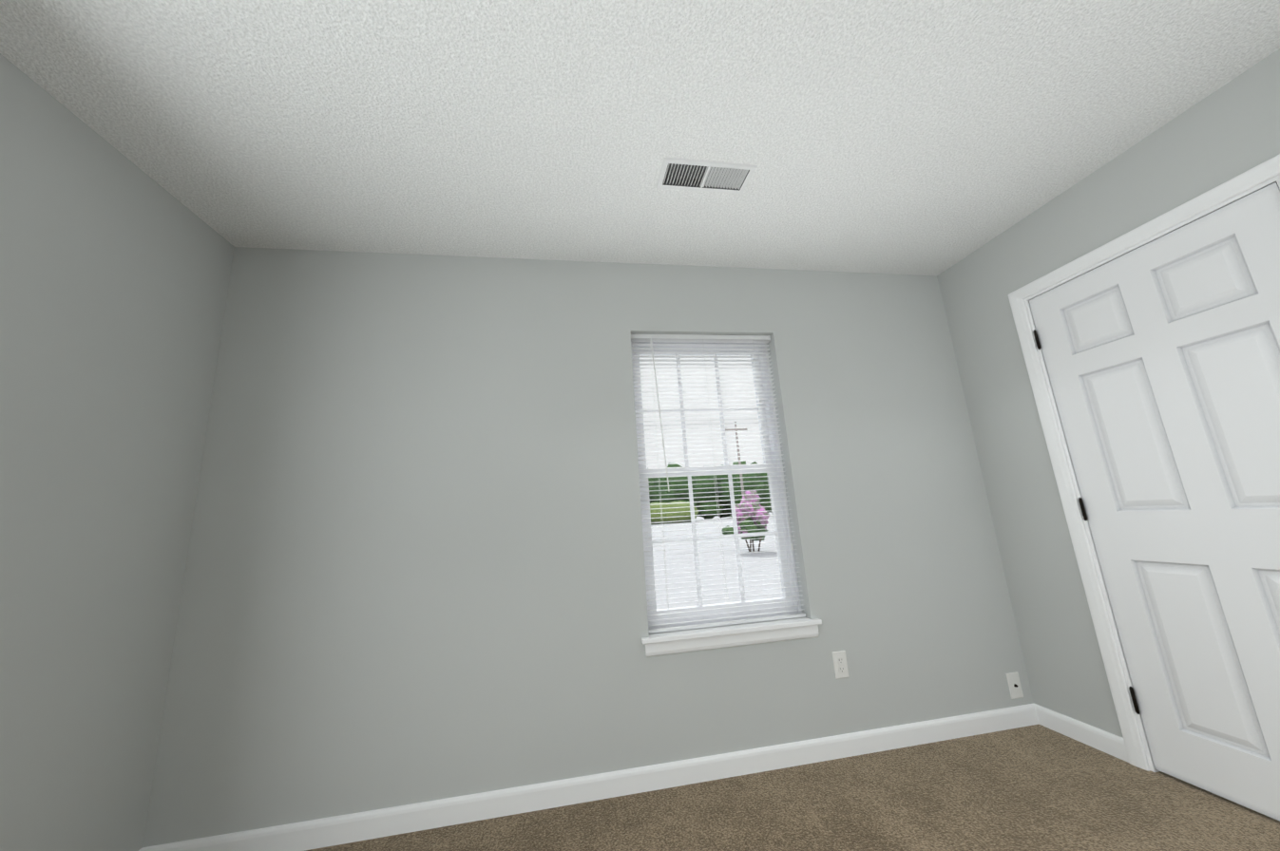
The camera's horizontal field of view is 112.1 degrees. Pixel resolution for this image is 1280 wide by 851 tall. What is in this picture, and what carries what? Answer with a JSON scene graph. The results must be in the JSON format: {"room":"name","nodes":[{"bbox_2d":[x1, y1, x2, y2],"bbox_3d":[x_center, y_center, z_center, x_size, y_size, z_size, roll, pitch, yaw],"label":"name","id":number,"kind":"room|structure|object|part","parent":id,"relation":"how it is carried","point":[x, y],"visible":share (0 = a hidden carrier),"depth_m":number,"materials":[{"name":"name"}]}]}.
{"room":"empty bedroom","nodes":[
{"label":"empty bedroom","id":0,"kind":"room"},
{"bbox_2d":[0,53,234,850],"bbox_3d":[-1.568,-0.024,-0.016,0.120,2.440,3.620,-1,-12,-10],"label":"wall","id":1,"kind":"structure","parent":0,"point":[115,268],"depth_m":1.36,"materials":[{"name":"paint"}]},
{"bbox_2d":[142,247,1033,847],"bbox_3d":[0.901,0.321,2.305,5.760,2.440,0.200,-1,-12,-10],"label":"wall","id":2,"kind":"structure","parent":0,"point":[414,568],"depth_m":1.94,"materials":[{"name":"paint"}]},
{"bbox_2d":[146,704,1039,850],"bbox_3d":[0.116,1.468,1.806,3.750,0.086,0.013,-1,-12,-10],"label":"baseboard","id":3,"kind":"structure","parent":2,"relation":"attached to","point":[329,831],"depth_m":1.75,"materials":[{"name":"white wood"}]},
{"bbox_2d":[630,333,819,657],"bbox_3d":[0.373,0.274,2.212,0.830,1.545,0.199,-1,-12,-10],"label":"window","id":4,"kind":"structure","parent":2,"relation":"in","point":[708,345],"depth_m":2.21,"materials":[{"name":"white plastic"}]},
{"bbox_2d":[649,338,669,627],"bbox_3d":[0.116,0.234,2.113,0.045,1.425,0.010,-4,-12,2],"label":"blind cord","id":5,"kind":"object","parent":4,"relation":"hanging from","point":[651,344],"depth_m":2.15,"materials":[{"name":"white fabric"}]},
{"label":"sash glass","id":6,"kind":"part","parent":4,"relation":"part of","materials":[{"name":"clear glass"}]},
{"bbox_3d":[0.338,-0.087,2.361,0.734,0.718,0.030,-1,-12,-10],"label":"window sash","id":7,"kind":"part","parent":4,"relation":"part of","materials":[{"name":"white wood"}]},
{"bbox_2d":[701,339,729,617],"bbox_3d":[0.379,0.229,2.168,0.002,1.425,0.002,-1,-12,-10],"label":"blind cord","id":8,"kind":"object","parent":4,"relation":"hanging from","point":[702,339],"depth_m":2.15,"materials":[{"name":"white fabric"}]},
{"label":"sash glass","id":9,"kind":"part","parent":4,"relation":"part of","materials":[{"name":"clear glass"}]},
{"bbox_3d":[0.384,0.571,2.186,0.734,0.718,0.030,-1,-12,-10],"label":"window sash","id":10,"kind":"part","parent":4,"relation":"part of","materials":[{"name":"white wood"}]},
{"bbox_3d":[0.377,0.224,2.182,0.786,1.461,0.032,-1,-12,-10],"label":"window blind rails","id":11,"kind":"part","parent":4,"relation":"part of","materials":[{"name":"white plastic"}]},
{"bbox_3d":[0.432,0.980,1.968,0.830,0.058,0.014,-1,-12,-10],"label":"window sill apron","id":12,"kind":"part","parent":4,"relation":"part of","materials":[{"name":"white wood"}]},
{"bbox_2d":[751,339,786,615],"bbox_3d":[0.664,0.223,2.217,0.002,1.425,0.002,-1,-12,-10],"label":"blind cord","id":13,"kind":"object","parent":4,"relation":"hanging from","point":[753,339],"depth_m":2.19,"materials":[{"name":"white fabric"}]},
{"bbox_2d":[764,341,793,551],"bbox_3d":[0.724,0.074,2.253,0.012,1.120,0.012,2,-13,-24],"label":"blind cord","id":14,"kind":"object","parent":4,"relation":"hanging from","point":[792,544],"depth_m":2.24,"materials":[{"name":"white fabric"}]},
{"bbox_2d":[641,616,821,645],"bbox_3d":[0.424,0.949,2.013,0.860,0.022,0.126,-1,-12,-10],"label":"window sill","id":15,"kind":"structure","parent":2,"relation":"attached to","point":[711,632],"depth_m":1.97,"materials":[{"name":"white wood"}]},
{"bbox_2d":[831,650,849,679],"bbox_3d":[0.945,1.126,2.025,0.070,0.115,0.008,-1,-12,-10],"label":"outlet","id":16,"kind":"object","parent":2,"relation":"attached to","point":[840,665],"visible":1,"depth_m":2.02,"materials":[{"name":"white plastic"}]},
{"bbox_2d":[1006,671,1023,699],"bbox_3d":[1.867,1.293,2.138,0.070,0.115,0.015,-1,-12,-10],"label":"outlet","id":17,"kind":"object","parent":2,"relation":"attached to","point":[1014,685],"visible":1,"depth_m":2.14,"materials":[{"name":"white plastic"}]},
{"bbox_2d":[0,0,1279,275],"bbox_3d":[1.534,-1.520,0.009,6.310,0.120,5.620,-1,-12,-10],"label":"ceiling","id":18,"kind":"structure","parent":0,"point":[916,137],"depth_m":1.45,"materials":[{"name":"white paint"}]},
{"bbox_2d":[655,157,757,194],"bbox_3d":[0.265,-1.021,1.748,0.380,0.036,0.155,-1,-12,-10],"label":"ceiling vent","id":19,"kind":"object","parent":18,"relation":"in","point":[696,175],"visible":1,"depth_m":1.75,"materials":[{"name":"white metal"}]},
{"bbox_2d":[305,725,1279,850],"bbox_3d":[1.686,0.970,-0.522,6.310,0.100,5.620,-1,-12,-10],"label":"floor","id":20,"kind":"structure","parent":0,"point":[1037,788],"depth_m":1.58,"materials":[{"name":"carpet"}]},
{"bbox_2d":[937,48,1279,738],"bbox_3d":[2.334,0.001,1.221,0.488,2.440,2.490,-1,-12,-10],"label":"wall","id":21,"kind":"structure","parent":0,"point":[1223,134],"depth_m":2.04,"materials":[{"name":"paint"}]},
{"bbox_2d":[1035,704,1128,763],"bbox_3d":[1.988,1.382,1.941,0.013,0.086,0.337,-1,-12,-10],"label":"baseboard","id":22,"kind":"structure","parent":21,"relation":"attached to","point":[1113,745],"depth_m":1.93,"materials":[{"name":"white wood"}]},
{"bbox_2d":[1007,153,1279,772],"bbox_3d":[2.083,0.258,1.557,0.133,2.110,0.916,-1,-12,-10],"label":"trim","id":23,"kind":"structure","parent":21,"relation":"attached to","point":[1258,177],"depth_m":1.85,"materials":[{"name":"white wood"}]},
{"bbox_2d":[1028,182,1279,821],"bbox_3d":[2.057,0.290,1.555,0.180,2.025,0.790,-1,-12,-10],"label":"closet door","id":24,"kind":"structure","parent":21,"relation":"in","point":[1161,355],"depth_m":1.59,"materials":[{"name":"white wood"}]},
{"label":"outside","id":25,"kind":"structure","parent":0,"visible":0},
{"bbox_2d":[650,512,783,610],"bbox_3d":[0.637,29.475,130.737,360.000,0.200,259.790,-1,-12,-10],"label":"ground","id":26,"kind":"structure","parent":25,"point":[679,551],"depth_m":11.93,"materials":[{"name":"concrete"}]},
{"bbox_2d":[648,477,654,488],"bbox_3d":[2.547,17.226,106.932,12.671,13.561,9.287,-1,-12,-10],"label":"tree","id":27,"kind":"object","parent":26,"relation":"on","point":[651,480],"depth_m":104.79,"materials":[{"name":"green plant"}]},
{"bbox_2d":[649,502,675,524],"bbox_3d":[4.378,16.771,81.551,6.508,4.438,4.896,-1,-12,-10],"label":"bush","id":28,"kind":"object","parent":26,"relation":"on","point":[663,514],"depth_m":79.90,"materials":[{"name":"green plant"}]},
{"bbox_2d":[649,463,701,506],"bbox_3d":[8.131,15.492,100.578,13.405,13.777,9.115,-1,-12,-10],"label":"tree","id":29,"kind":"object","parent":26,"relation":"on","point":[697,491],"depth_m":97.57,"materials":[{"name":"green plant"}]},
{"bbox_2d":[669,500,699,523],"bbox_3d":[7.827,16.938,82.517,7.361,4.882,4.389,-1,-12,-10],"label":"bush","id":30,"kind":"object","parent":26,"relation":"on","point":[679,513],"depth_m":80.88,"materials":[{"name":"green plant"}]},
{"bbox_2d":[694,475,724,519],"bbox_3d":[15.825,16.840,105.740,12.176,12.953,9.693,-1,-12,-10],"label":"tree","id":31,"kind":"object","parent":26,"relation":"on","point":[710,508],"depth_m":102.28,"materials":[{"name":"green plant"}]},
{"bbox_2d":[714,464,731,518],"bbox_3d":[20.674,16.904,110.613,12.686,13.561,9.175,-1,-12,-10],"label":"tree","id":32,"kind":"object","parent":26,"relation":"on","point":[723,512],"depth_m":106.48,"materials":[{"name":"green plant"}]},
{"bbox_2d":[721,525,733,534],"bbox_3d":[5.675,6.533,26.734,1.186,0.687,0.794,-1,-12,-10],"label":"bush","id":33,"kind":"object","parent":26,"relation":"on","point":[727,528],"depth_m":26.47,"materials":[{"name":"green plant"}]},
{"bbox_2d":[725,421,747,496],"bbox_3d":[9.136,4.351,39.028,2.200,9.600,0.320,-1,-12,-10],"label":"utility pole","id":34,"kind":"object","parent":26,"relation":"on","point":[739,463],"depth_m":39.36,"materials":[{"name":"grey wood"}]},
{"bbox_2d":[716,460,764,511],"bbox_3d":[24.205,15.226,103.704,11.994,13.535,9.591,-1,-12,-10],"label":"tree","id":35,"kind":"object","parent":26,"relation":"on","point":[735,492],"depth_m":100.45,"materials":[{"name":"green plant"}]},
{"bbox_2d":[729,490,769,552],"bbox_3d":[4.107,3.498,15.872,1.428,2.228,1.156,-1,-12,-10],"label":"tree","id":36,"kind":"object","parent":26,"relation":"on","point":[754,525],"depth_m":15.67,"materials":[{"name":"pink plant"}]},
{"bbox_2d":[749,461,769,513],"bbox_3d":[28.630,16.035,108.613,12.584,13.473,8.730,-1,-12,-10],"label":"tree","id":37,"kind":"object","parent":26,"relation":"on","point":[765,502],"depth_m":104.53,"materials":[{"name":"green plant"}]},
{"bbox_2d":[756,473,772,512],"bbox_3d":[32.863,15.801,107.947,12.264,13.149,9.516,-1,-12,-10],"label":"tree","id":38,"kind":"object","parent":26,"relation":"on","point":[770,509],"depth_m":104.18,"materials":[{"name":"green plant"}]}
]}

